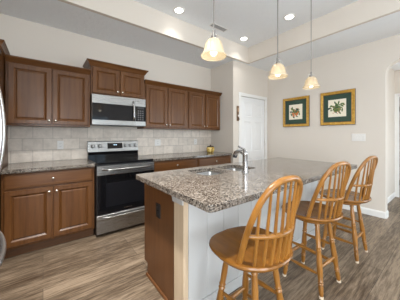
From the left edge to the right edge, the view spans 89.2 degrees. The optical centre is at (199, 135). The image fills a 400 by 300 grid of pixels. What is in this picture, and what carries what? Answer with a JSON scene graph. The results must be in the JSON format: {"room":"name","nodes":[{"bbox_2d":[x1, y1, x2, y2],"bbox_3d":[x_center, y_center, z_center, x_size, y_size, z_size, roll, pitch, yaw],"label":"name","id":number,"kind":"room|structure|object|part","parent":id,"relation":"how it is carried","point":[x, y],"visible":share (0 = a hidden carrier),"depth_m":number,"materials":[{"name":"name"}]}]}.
{"room":"kitchen","nodes":[
{"label":"kitchen","id":0,"kind":"room"},
{"bbox_2d":[0,13,210,163],"bbox_3d":[-1.414,-0.112,3.285,4.106,2.734,0.100,0,0,-38],"label":"wall","id":1,"kind":"structure","parent":0,"point":[23,38],"depth_m":3.00,"materials":[{"name":"beige paint"}]},
{"bbox_2d":[5,54,90,127],"bbox_3d":[-1.908,-0.504,2.607,0.838,0.774,0.365,0,0,-38],"label":"upper cabinet","id":2,"kind":"object","parent":1,"relation":"attached to","point":[38,93],"visible":0.96,"depth_m":2.45,"materials":[{"name":"brown wood"}]},
{"bbox_3d":[-1.980,-0.478,2.371,0.391,0.678,0.021,0,0,-38],"label":"door","id":3,"kind":"part","parent":2,"relation":"part of","materials":[{"name":"brown wood"}]},
{"bbox_3d":[-1.908,-0.858,2.607,0.838,0.066,0.365,0,0,-38],"label":"crown moulding","id":4,"kind":"part","parent":2,"relation":"part of","materials":[{"name":"brown wood"}]},
{"bbox_3d":[-1.661,-0.478,2.618,0.391,0.678,0.021,0,0,-38],"label":"door","id":5,"kind":"part","parent":2,"relation":"part of","materials":[{"name":"brown wood"}]},
{"bbox_2d":[57,141,63,148],"bbox_3d":[-1.932,0.128,2.805,0.072,0.116,0.008,0,0,-38],"label":"electrical outlet","id":6,"kind":"object","parent":1,"relation":"attached to","point":[60,144],"visible":1,"depth_m":2.80,"materials":[{"name":"white plastic"}]},
{"bbox_2d":[8,126,210,162],"bbox_3d":[-1.342,0.112,3.272,4.005,0.456,0.008,0,0,-38],"label":"backsplash","id":7,"kind":"structure","parent":1,"relation":"attached to","point":[25,144],"depth_m":2.97,"materials":[{"name":"tile"}]},
{"bbox_2d":[83,58,148,98],"bbox_3d":[-1.270,-0.797,3.095,0.862,0.461,0.375,0,0,-38],"label":"upper cabinet","id":8,"kind":"object","parent":1,"relation":"attached to","point":[106,78],"visible":0.87,"depth_m":2.93,"materials":[{"name":"brown wood"}]},
{"bbox_3d":[-1.323,-0.768,2.866,0.353,0.358,0.021,0,0,-38],"label":"door","id":9,"kind":"part","parent":8,"relation":"part of","materials":[{"name":"brown wood"}]},
{"bbox_3d":[-1.270,-0.992,3.095,0.862,0.073,0.375,0,0,-38],"label":"crown moulding","id":10,"kind":"part","parent":8,"relation":"part of","materials":[{"name":"brown wood"}]},
{"bbox_2d":[90,94,145,126],"bbox_3d":[-1.246,-0.354,3.061,0.752,0.420,0.439,0,0,-38],"label":"microwave","id":11,"kind":"object","parent":8,"relation":"attached to","point":[105,110],"visible":0.99,"depth_m":2.90,"materials":[{"name":"silver metal"}]},
{"bbox_3d":[-1.206,-0.332,2.878,0.585,0.228,0.005,0,0,-38],"label":"door glass","id":12,"kind":"part","parent":11,"relation":"part of","materials":[{"name":"black glass"}]},
{"bbox_3d":[-0.987,-0.367,3.019,0.022,0.301,0.055,0,0,-38],"label":"handle","id":13,"kind":"part","parent":11,"relation":"part of","materials":[{"name":"silver metal"}]},
{"bbox_3d":[-0.918,-0.357,3.121,0.160,0.414,0.030,0,0,-38],"label":"control panel","id":14,"kind":"part","parent":11,"relation":"part of","materials":[{"name":"silver metal"}]},
{"bbox_3d":[-1.035,-0.768,3.090,0.353,0.358,0.021,0,0,-38],"label":"door","id":15,"kind":"part","parent":8,"relation":"part of","materials":[{"name":"brown wood"}]},
{"bbox_2d":[155,139,160,145],"bbox_3d":[-0.772,0.124,3.703,0.116,0.116,0.008,0,0,-38],"label":"electrical outlet","id":16,"kind":"object","parent":1,"relation":"attached to","point":[157,141],"visible":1,"depth_m":3.70,"materials":[{"name":"white plastic"}]},
{"bbox_2d":[137,79,188,129],"bbox_3d":[-0.641,-0.504,3.588,0.830,0.774,0.365,0,0,-38],"label":"upper cabinet","id":17,"kind":"object","parent":1,"relation":"attached to","point":[166,103],"visible":0.92,"depth_m":3.44,"materials":[{"name":"brown wood"}]},
{"bbox_3d":[-0.711,-0.478,3.353,0.387,0.678,0.021,0,0,-38],"label":"door","id":18,"kind":"part","parent":17,"relation":"part of","materials":[{"name":"brown wood"}]},
{"bbox_3d":[-0.641,-0.858,3.588,0.830,0.066,0.365,0,0,-38],"label":"crown moulding","id":19,"kind":"part","parent":17,"relation":"part of","materials":[{"name":"brown wood"}]},
{"bbox_3d":[-0.396,-0.478,3.597,0.387,0.678,0.021,0,0,-38],"label":"door","id":20,"kind":"part","parent":17,"relation":"part of","materials":[{"name":"brown wood"}]},
{"bbox_2d":[185,87,221,129],"bbox_3d":[0.032,-0.504,4.109,0.868,0.774,0.365,0,0,-38],"label":"upper cabinet","id":21,"kind":"object","parent":1,"relation":"attached to","point":[203,106],"visible":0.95,"depth_m":3.94,"materials":[{"name":"brown wood"}]},
{"bbox_3d":[-0.056,-0.478,3.861,0.381,0.678,0.021,0,0,-38],"label":"door","id":22,"kind":"part","parent":21,"relation":"part of","materials":[{"name":"brown wood"}]},
{"bbox_3d":[0.032,-0.858,4.109,0.868,0.066,0.365,0,0,-38],"label":"crown moulding","id":23,"kind":"part","parent":21,"relation":"part of","materials":[{"name":"brown wood"}]},
{"bbox_3d":[0.255,-0.478,4.101,0.381,0.678,0.021,0,0,-38],"label":"door","id":24,"kind":"part","parent":21,"relation":"part of","materials":[{"name":"brown wood"}]},
{"bbox_2d":[0,197,399,299],"bbox_3d":[2.330,1.295,1.433,7.760,0.080,7.613,0,0,-38],"label":"floor","id":25,"kind":"structure","parent":0,"point":[112,265],"depth_m":1.86,"materials":[{"name":"brown wood"}]},
{"bbox_2d":[0,88,5,266],"bbox_3d":[-1.216,0.365,0.639,0.870,1.780,0.900,0,0,-38],"label":"refrigerator","id":26,"kind":"object","parent":25,"relation":"on","point":[2,109],"visible":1,"depth_m":0.92,"materials":[{"name":"grey metal"}]},
{"bbox_3d":[-0.885,-0.025,0.845,0.093,0.716,0.023,0,0,-38],"label":"handle","id":27,"kind":"part","parent":26,"relation":"part of","materials":[{"name":"silver metal"}]},
{"bbox_3d":[-0.909,0.540,0.877,0.093,0.023,0.736,0,0,-38],"label":"handle","id":28,"kind":"part","parent":26,"relation":"part of","materials":[{"name":"silver metal"}]},
{"bbox_3d":[-0.934,-0.025,0.908,0.093,0.716,0.023,0,0,-38],"label":"handle","id":29,"kind":"part","parent":26,"relation":"part of","materials":[{"name":"silver metal"}]},
{"bbox_2d":[0,39,9,230],"bbox_3d":[-2.411,0.158,2.015,0.745,2.195,0.668,0,0,-38],"label":"tall cabinet","id":30,"kind":"object","parent":25,"relation":"on","point":[4,50],"visible":0.29,"depth_m":2.15,"materials":[{"name":"brown wood"}]},
{"bbox_3d":[-2.413,-0.902,2.018,0.745,0.075,0.660,0,0,-38],"label":"crown moulding","id":31,"kind":"part","parent":30,"relation":"part of","materials":[{"name":"brown wood"}]},
{"bbox_2d":[1,167,93,258],"bbox_3d":[-1.818,0.818,2.490,0.836,0.875,0.661,0,0,-38],"label":"base cabinet","id":32,"kind":"object","parent":25,"relation":"on","point":[40,209],"visible":0.94,"depth_m":2.22,"materials":[{"name":"brown wood"}]},
{"bbox_3d":[-1.797,0.845,2.135,0.390,0.565,0.021,0,0,-38],"label":"door","id":33,"kind":"part","parent":32,"relation":"part of","materials":[{"name":"brown wood"}]},
{"bbox_2d":[0,159,94,173],"bbox_3d":[-1.817,0.360,2.490,0.838,0.038,0.647,0,0,-38],"label":"countertop","id":34,"kind":"structure","parent":32,"relation":"on","point":[11,168],"depth_m":2.32,"materials":[{"name":"stone"}]},
{"bbox_3d":[-1.639,0.468,2.258,0.792,0.150,0.020,0,0,-38],"label":"drawer","id":35,"kind":"part","parent":32,"relation":"part of","materials":[{"name":"brown wood"}]},
{"bbox_3d":[-1.480,0.845,2.381,0.390,0.565,0.021,0,0,-38],"label":"door","id":36,"kind":"part","parent":32,"relation":"part of","materials":[{"name":"brown wood"}]},
{"bbox_2d":[87,140,153,234],"bbox_3d":[-1.143,0.667,2.930,0.756,1.175,0.738,0,0,-38],"label":"range","id":37,"kind":"object","parent":25,"relation":"on","point":[119,197],"visible":0.96,"depth_m":2.69,"materials":[{"name":"silver metal"}]},
{"bbox_3d":[-0.977,1.101,2.715,0.748,0.228,0.058,0,0,-38],"label":"storage drawer","id":38,"kind":"part","parent":37,"relation":"part of","materials":[{"name":"silver metal"}]},
{"bbox_2d":[88,156,152,164],"bbox_3d":[-1.161,0.347,2.953,0.756,0.026,0.600,0,0,-38],"label":"cooktop","id":39,"kind":"object","parent":37,"relation":"in","point":[98,160],"depth_m":2.86,"materials":[{"name":"grey glass"}]},
{"bbox_3d":[-0.949,1.017,2.679,0.625,0.022,0.051,0,0,-38],"label":"handle","id":40,"kind":"part","parent":37,"relation":"part of","materials":[{"name":"silver metal"}]},
{"bbox_3d":[-0.979,0.675,2.718,0.748,0.610,0.052,0,0,-38],"label":"oven door","id":41,"kind":"part","parent":37,"relation":"part of","materials":[{"name":"black glass"}]},
{"bbox_3d":[-0.961,0.734,2.695,0.732,0.482,0.007,0,0,-38],"label":"door glass","id":42,"kind":"part","parent":37,"relation":"part of","materials":[{"name":"black glass"}]},
{"bbox_3d":[-0.960,0.433,2.693,0.748,0.113,0.011,0,0,-38],"label":"door trim","id":43,"kind":"part","parent":37,"relation":"part of","materials":[{"name":"silver metal"}]},
{"bbox_3d":[-0.940,0.423,2.668,0.632,0.025,0.074,0,0,-38],"label":"handle","id":44,"kind":"part","parent":37,"relation":"part of","materials":[{"name":"silver metal"}]},
{"bbox_2d":[154,158,196,171],"bbox_3d":[-0.550,0.818,3.471,0.830,0.875,0.661,0,0,-38],"label":"base cabinet","id":45,"kind":"object","parent":25,"relation":"on","point":[167,165],"visible":0.2,"depth_m":3.20,"materials":[{"name":"brown wood"}]},
{"bbox_2d":[197,155,230,166],"bbox_3d":[0.109,0.818,3.982,0.832,0.875,0.661,0,0,-38],"label":"base cabinet","id":46,"kind":"object","parent":25,"relation":"on","point":[205,161],"visible":0.23,"depth_m":3.71,"materials":[{"name":"brown wood"}]},
{"bbox_2d":[140,151,231,161],"bbox_3d":[-0.219,0.360,3.727,1.671,0.038,0.647,0,0,-38],"label":"countertop","id":47,"kind":"structure","parent":46,"relation":"on","point":[175,156],"depth_m":3.50,"materials":[{"name":"stone"}]},
{"bbox_2d":[206,145,213,152],"bbox_3d":[0.212,0.262,4.136,0.166,0.157,0.166,0,0,4],"label":"ceramic jar","id":48,"kind":"object","parent":47,"relation":"on","point":[210,149],"visible":1,"depth_m":4.08,"materials":[{"name":"yellow ceramic"}]},
{"bbox_2d":[145,180,317,299],"bbox_3d":[0.503,0.818,2.242,2.083,0.875,0.674,0,0,-38],"label":"kitchen island","id":49,"kind":"object","parent":25,"relation":"on","point":[182,265],"visible":0.34,"depth_m":1.53,"materials":[{"name":"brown wood"}]},
{"bbox_3d":[-0.338,1.244,1.642,0.013,0.022,0.480,0,0,-38],"label":"shoe moulding","id":50,"kind":"part","parent":49,"relation":"part of","materials":[{"name":"brown wood"}]},
{"bbox_2d":[156,202,160,218],"bbox_3d":[-0.342,0.610,1.651,0.009,0.116,0.076,0,0,-38],"label":"electrical outlet","id":51,"kind":"object","parent":49,"relation":"attached to","point":[158,206],"visible":1,"depth_m":1.64,"materials":[{"name":"black plastic"}]},
{"bbox_3d":[-0.341,0.818,1.673,0.020,0.875,0.540,0,0,-38],"label":"panel","id":52,"kind":"part","parent":49,"relation":"part of","materials":[{"name":"brown wood"}]},
{"bbox_3d":[-0.133,0.818,1.414,0.039,0.875,0.126,0,0,-38],"label":"corner post","id":53,"kind":"part","parent":49,"relation":"part of","materials":[{"name":"brown wood"}]},
{"bbox_2d":[136,158,356,212],"bbox_3d":[0.640,0.360,2.086,2.285,0.038,1.021,0,0,-38],"label":"island countertop","id":54,"kind":"structure","parent":49,"relation":"on","point":[218,192],"depth_m":1.62,"materials":[{"name":"stone"}]},
{"bbox_2d":[197,168,241,174],"bbox_3d":[0.234,0.468,2.066,0.720,0.175,0.350,0,0,-38],"label":"sink","id":55,"kind":"object","parent":54,"relation":"in","point":[233,169],"visible":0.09,"depth_m":2.16,"materials":[{"name":"silver metal"}]},
{"bbox_3d":[0.086,0.468,1.951,0.345,0.175,0.350,0,0,-38],"label":"bowl","id":56,"kind":"part","parent":55,"relation":"part of","materials":[{"name":"silver metal"}]},
{"bbox_3d":[0.382,0.468,2.181,0.345,0.175,0.350,0,0,-38],"label":"bowl","id":57,"kind":"part","parent":55,"relation":"part of","materials":[{"name":"silver metal"}]},
{"bbox_2d":[233,146,248,172],"bbox_3d":[0.384,0.216,1.925,0.159,0.250,0.067,0,0,30],"label":"faucet","id":58,"kind":"object","parent":54,"relation":"on","point":[243,151],"visible":1,"depth_m":1.89,"materials":[{"name":"silver metal"}]},
{"bbox_3d":[0.379,0.162,1.933,0.134,0.063,0.048,0,0,36],"label":"spout","id":59,"kind":"part","parent":58,"relation":"part of","materials":[{"name":"silver metal"}]},
{"bbox_3d":[0.726,1.212,1.996,2.031,0.085,0.012,0,0,-38],"label":"moulding","id":60,"kind":"part","parent":49,"relation":"part of","materials":[{"name":"grey paint"}]},
{"bbox_2d":[209,175,302,299],"bbox_3d":[0.317,0.727,1.191,0.468,1.061,0.496,0,0,-41],"label":"bar stool","id":61,"kind":"object","parent":25,"relation":"on","point":[252,249],"visible":1,"depth_m":1.05,"materials":[{"name":"brown wood"}]},
{"bbox_3d":[0.124,0.976,1.225,0.114,0.535,0.043,0,0,4],"label":"leg","id":62,"kind":"part","parent":61,"relation":"part of","materials":[{"name":"brown wood"}]},
{"bbox_3d":[0.312,0.976,1.386,0.043,0.535,0.114,0,0,5],"label":"leg","id":63,"kind":"part","parent":61,"relation":"part of","materials":[{"name":"brown wood"}]},
{"bbox_3d":[0.302,0.657,1.209,0.468,0.040,0.449,0,0,-41],"label":"seat","id":64,"kind":"part","parent":61,"relation":"part of","materials":[{"name":"brown wood"}]},
{"bbox_3d":[0.286,0.976,1.037,0.043,0.535,0.114,0,0,5],"label":"leg","id":65,"kind":"part","parent":61,"relation":"part of","materials":[{"name":"brown wood"}]},
{"bbox_3d":[0.405,0.491,1.047,0.360,0.024,0.094,0,0,-33],"label":"rail","id":66,"kind":"part","parent":61,"relation":"part of","materials":[{"name":"brown wood"}]},
{"bbox_3d":[0.473,0.976,1.198,0.114,0.535,0.043,0,0,4],"label":"leg","id":67,"kind":"part","parent":61,"relation":"part of","materials":[{"name":"brown wood"}]},
{"bbox_2d":[281,161,350,299],"bbox_3d":[0.991,0.727,1.757,0.468,1.061,0.496,0,0,-35],"label":"bar stool","id":68,"kind":"object","parent":25,"relation":"on","point":[312,212],"visible":0.94,"depth_m":1.61,"materials":[{"name":"brown wood"}]},
{"bbox_3d":[0.802,0.976,1.810,0.114,0.535,0.043,0,0,10],"label":"leg","id":69,"kind":"part","parent":68,"relation":"part of","materials":[{"name":"brown wood"}]},
{"bbox_3d":[1.006,0.976,1.952,0.043,0.535,0.114,0,0,11],"label":"leg","id":70,"kind":"part","parent":68,"relation":"part of","materials":[{"name":"brown wood"}]},
{"bbox_3d":[0.977,0.657,1.777,0.468,0.040,0.449,0,0,-35],"label":"seat","id":71,"kind":"part","parent":68,"relation":"part of","materials":[{"name":"brown wood"}]},
{"bbox_3d":[0.944,0.976,1.607,0.043,0.535,0.114,0,0,11],"label":"leg","id":72,"kind":"part","parent":68,"relation":"part of","materials":[{"name":"brown wood"}]},
{"bbox_3d":[1.063,0.491,1.605,0.360,0.024,0.094,0,0,-27],"label":"rail","id":73,"kind":"part","parent":68,"relation":"part of","materials":[{"name":"brown wood"}]},
{"bbox_3d":[1.147,0.976,1.748,0.114,0.535,0.043,0,0,10],"label":"leg","id":74,"kind":"part","parent":68,"relation":"part of","materials":[{"name":"brown wood"}]},
{"bbox_2d":[319,156,377,263],"bbox_3d":[1.597,0.727,2.201,0.468,1.061,0.496,0,0,-38],"label":"bar stool","id":75,"kind":"object","parent":25,"relation":"on","point":[352,198],"visible":0.84,"depth_m":2.04,"materials":[{"name":"brown wood"}]},
{"bbox_3d":[1.406,0.976,2.245,0.114,0.535,0.043,0,0,7],"label":"leg","id":76,"kind":"part","parent":75,"relation":"part of","materials":[{"name":"brown wood"}]},
{"bbox_3d":[1.602,0.976,2.396,0.043,0.535,0.114,0,0,8],"label":"leg","id":77,"kind":"part","parent":75,"relation":"part of","materials":[{"name":"brown wood"}]},
{"bbox_3d":[1.583,0.657,2.220,0.468,0.040,0.449,0,0,-38],"label":"seat","id":78,"kind":"part","parent":75,"relation":"part of","materials":[{"name":"brown wood"}]},
{"bbox_3d":[1.558,0.976,2.049,0.043,0.535,0.114,0,0,8],"label":"leg","id":79,"kind":"part","parent":75,"relation":"part of","materials":[{"name":"brown wood"}]},
{"bbox_3d":[1.754,0.976,2.200,0.114,0.535,0.043,0,0,7],"label":"leg","id":80,"kind":"part","parent":75,"relation":"part of","materials":[{"name":"brown wood"}]},
{"bbox_3d":[1.677,0.491,2.053,0.360,0.024,0.094,0,0,-30],"label":"rail","id":81,"kind":"part","parent":75,"relation":"part of","materials":[{"name":"brown wood"}]},
{"bbox_2d":[0,0,399,71],"bbox_3d":[1.433,-1.679,0.738,5.289,0.400,7.413,0,0,-38],"label":"ceiling","id":82,"kind":"structure","parent":0,"point":[57,14],"depth_m":2.96,"materials":[{"name":"white paint"}]},
{"bbox_2d":[211,60,267,162],"bbox_3d":[0.871,-0.112,4.629,1.153,2.734,0.773,0,0,-38],"label":"wall","id":83,"kind":"structure","parent":0,"point":[231,78],"depth_m":4.17,"materials":[{"name":"beige paint"}]},
{"bbox_2d":[58,0,249,63],"bbox_3d":[-0.736,-1.633,2.816,4.404,0.309,0.050,0,0,-38],"label":"trim","id":84,"kind":"structure","parent":83,"relation":"attached to","point":[131,12],"depth_m":2.89,"materials":[{"name":"beige paint"}]},
{"bbox_2d":[237,106,239,120],"bbox_3d":[0.770,-0.445,4.033,0.072,0.300,0.046,0,0,-38],"label":"wall plaque","id":85,"kind":"object","parent":83,"relation":"attached to","point":[238,115],"visible":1,"depth_m":4.02,"materials":[{"name":"brown wood"}]},
{"bbox_2d":[241,96,264,161],"bbox_3d":[1.158,0.224,4.350,0.819,2.052,0.105,0,0,-38],"label":"door","id":86,"kind":"structure","parent":83,"relation":"in","point":[252,110],"depth_m":4.35,"materials":[{"name":"white paint"}]},
{"bbox_2d":[239,92,266,161],"bbox_3d":[1.155,0.190,4.348,0.950,2.130,0.018,0,0,-38],"label":"trim","id":87,"kind":"structure","parent":83,"relation":"attached to","point":[240,93],"depth_m":4.31,"materials":[{"name":"white paint"}]},
{"bbox_2d":[248,0,399,62],"bbox_3d":[3.037,-1.633,1.499,0.050,0.309,6.652,0,0,-38],"label":"ceiling beam","id":88,"kind":"structure","parent":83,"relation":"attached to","point":[359,12],"depth_m":2.97,"materials":[{"name":"beige paint"}]},
{"bbox_2d":[134,0,357,47],"bbox_3d":[1.301,-1.838,0.193,4.414,0.100,6.712,0,0,-38],"label":"ceiling","id":89,"kind":"structure","parent":0,"point":[256,20],"depth_m":2.94,"materials":[{"name":"white paint"}]},
{"bbox_2d":[173,6,184,13],"bbox_3d":[-0.299,-1.785,2.889,0.176,0.006,0.176,0,0,-38],"label":"recessed light","id":90,"kind":"object","parent":89,"relation":"in","point":[178,10],"visible":1,"depth_m":2.88,"materials":[{"name":"white glass"}]},
{"bbox_2d":[201,0,225,60],"bbox_3d":[0.101,-1.185,1.495,0.188,1.205,0.188,0,0,-38],"label":"pendant light","id":91,"kind":"object","parent":89,"relation":"hanging from","point":[213,49],"visible":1,"depth_m":1.47,"materials":[{"name":"white glass"}]},
{"bbox_3d":[0.101,-0.648,1.495,0.188,0.130,0.188,0,0,-38],"label":"lamp shade","id":92,"kind":"part","parent":91,"relation":"part of","materials":[{"name":"beige glass"}]},
{"bbox_3d":[0.101,-1.263,1.495,0.008,0.990,0.008,0,0,-15],"label":"rod","id":93,"kind":"part","parent":91,"relation":"part of","materials":[{"name":"silver metal"}]},
{"bbox_2d":[209,23,227,31],"bbox_3d":[0.307,-1.785,3.343,0.340,0.006,0.110,0,0,-38],"label":"ceiling vent","id":94,"kind":"object","parent":89,"relation":"in","point":[216,26],"visible":0.94,"depth_m":3.34,"materials":[{"name":"grey metal"}]},
{"bbox_2d":[239,36,248,40],"bbox_3d":[0.810,-1.785,3.732,0.176,0.006,0.176,0,0,-38],"label":"recessed light","id":95,"kind":"object","parent":89,"relation":"in","point":[244,38],"visible":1,"depth_m":3.71,"materials":[{"name":"white"}]},
{"bbox_2d":[268,0,287,79],"bbox_3d":[0.773,-1.185,2.015,0.188,1.205,0.188,0,0,-38],"label":"pendant light","id":96,"kind":"object","parent":89,"relation":"hanging from","point":[277,71],"visible":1,"depth_m":2.00,"materials":[{"name":"white glass"}]},
{"bbox_3d":[0.773,-1.263,2.015,0.008,0.990,0.008,0,0,30],"label":"rod","id":97,"kind":"part","parent":96,"relation":"part of","materials":[{"name":"silver metal"}]},
{"bbox_3d":[0.773,-0.648,2.015,0.188,0.130,0.188,0,0,-38],"label":"lamp shade","id":98,"kind":"part","parent":96,"relation":"part of","materials":[{"name":"beige glass"}]},
{"bbox_2d":[283,13,295,20],"bbox_3d":[1.347,-1.785,3.050,0.176,0.006,0.176,0,0,-38],"label":"recessed light","id":99,"kind":"object","parent":89,"relation":"in","point":[291,16],"visible":1,"depth_m":3.03,"materials":[{"name":"white"}]},
{"bbox_2d":[303,0,319,89],"bbox_3d":[1.350,-1.185,2.462,0.188,1.205,0.188,0,0,-38],"label":"pendant light","id":100,"kind":"object","parent":89,"relation":"hanging from","point":[311,82],"visible":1,"depth_m":2.46,"materials":[{"name":"white glass"}]},
{"bbox_3d":[1.350,-0.648,2.462,0.188,0.130,0.188,0,0,-38],"label":"lamp shade","id":101,"kind":"part","parent":100,"relation":"part of","materials":[{"name":"beige glass"}]},
{"bbox_3d":[1.350,-1.263,2.462,0.008,0.990,0.008,0,0,-15],"label":"rod","id":102,"kind":"part","parent":100,"relation":"part of","materials":[{"name":"silver metal"}]},
{"bbox_2d":[268,34,399,211],"bbox_3d":[2.695,-0.112,3.320,0.130,2.734,3.750,0,0,-38],"label":"wall","id":103,"kind":"structure","parent":0,"point":[365,68],"depth_m":3.48,"materials":[{"name":"beige paint"}]},
{"bbox_2d":[283,95,309,126],"bbox_3d":[1.954,-0.487,4.146,0.028,0.600,0.545,0,0,-38],"label":"framed picture","id":104,"kind":"object","parent":103,"relation":"attached to","point":[296,110],"visible":1,"depth_m":4.13,"materials":[{"name":"brown wood"}]},
{"bbox_2d":[289,104,301,119],"bbox_3d":[1.956,-0.487,4.147,0.002,0.305,0.275,0,0,-38],"label":"print","id":105,"kind":"object","parent":104,"relation":"attached to","point":[295,110],"depth_m":4.15,"materials":[{"name":"beige paper"}]},
{"bbox_2d":[320,88,355,125],"bbox_3d":[2.406,-0.487,3.562,0.028,0.598,0.535,0,0,-38],"label":"framed picture","id":106,"kind":"object","parent":103,"relation":"attached to","point":[336,107],"visible":1,"depth_m":3.54,"materials":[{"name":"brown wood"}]},
{"bbox_2d":[328,98,345,116],"bbox_3d":[2.404,-0.487,3.568,0.002,0.305,0.287,0,0,-38],"label":"print","id":107,"kind":"object","parent":106,"relation":"attached to","point":[336,106],"depth_m":3.56,"materials":[{"name":"beige paper"}]},
{"bbox_2d":[318,197,385,218],"bbox_3d":[2.180,1.205,3.868,0.014,0.100,2.034,0,0,-38],"label":"baseboard","id":108,"kind":"structure","parent":103,"relation":"attached to","point":[368,211],"depth_m":3.22,"materials":[{"name":"white paint"}]},
{"bbox_2d":[352,134,365,140],"bbox_3d":[2.601,0.027,3.328,0.010,0.120,0.188,0,0,-38],"label":"light switch","id":109,"kind":"object","parent":103,"relation":"attached to","point":[355,137],"visible":1,"depth_m":3.32,"materials":[{"name":"white plastic"}]},
{"bbox_2d":[387,68,394,196],"bbox_3d":[3.394,-0.045,3.767,1.521,2.600,0.100,0,0,-38],"label":"wall","id":110,"kind":"structure","parent":0,"point":[391,73],"depth_m":3.95,"materials":[{"name":"beige paint"}]},
{"bbox_2d":[387,192,394,203],"bbox_3d":[3.429,1.205,3.721,1.521,0.100,0.014,0,0,-38],"label":"baseboard","id":111,"kind":"structure","parent":110,"relation":"attached to","point":[392,195],"depth_m":3.92,"materials":[{"name":"white paint"}]},
{"bbox_2d":[391,62,399,70],"bbox_3d":[4.000,-1.395,3.066,1.621,0.100,1.950,0,0,-38],"label":"ceiling","id":112,"kind":"structure","parent":0,"point":[396,66],"depth_m":3.96,"materials":[{"name":"white paint"}]},
{"bbox_2d":[395,70,399,96],"bbox_3d":[4.571,-0.045,3.571,0.100,2.600,1.850,0,0,-38],"label":"wall","id":113,"kind":"structure","parent":0,"point":[397,72],"depth_m":4.16,"materials":[{"name":"beige paint"}]},
{"bbox_2d":[395,93,399,196],"bbox_3d":[4.317,0.195,3.804,0.015,2.120,0.968,0,0,-38],"label":"trim","id":114,"kind":"structure","parent":113,"relation":"attached to","point":[397,95],"depth_m":4.15,"materials":[{"name":"white paint"}]},
{"bbox_2d":[399,97,399,196],"bbox_3d":[4.342,0.228,3.827,0.048,2.045,0.845,0,0,-38],"label":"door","id":115,"kind":"structure","parent":113,"relation":"in","point":[399,97],"depth_m":4.15,"materials":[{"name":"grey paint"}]}
]}

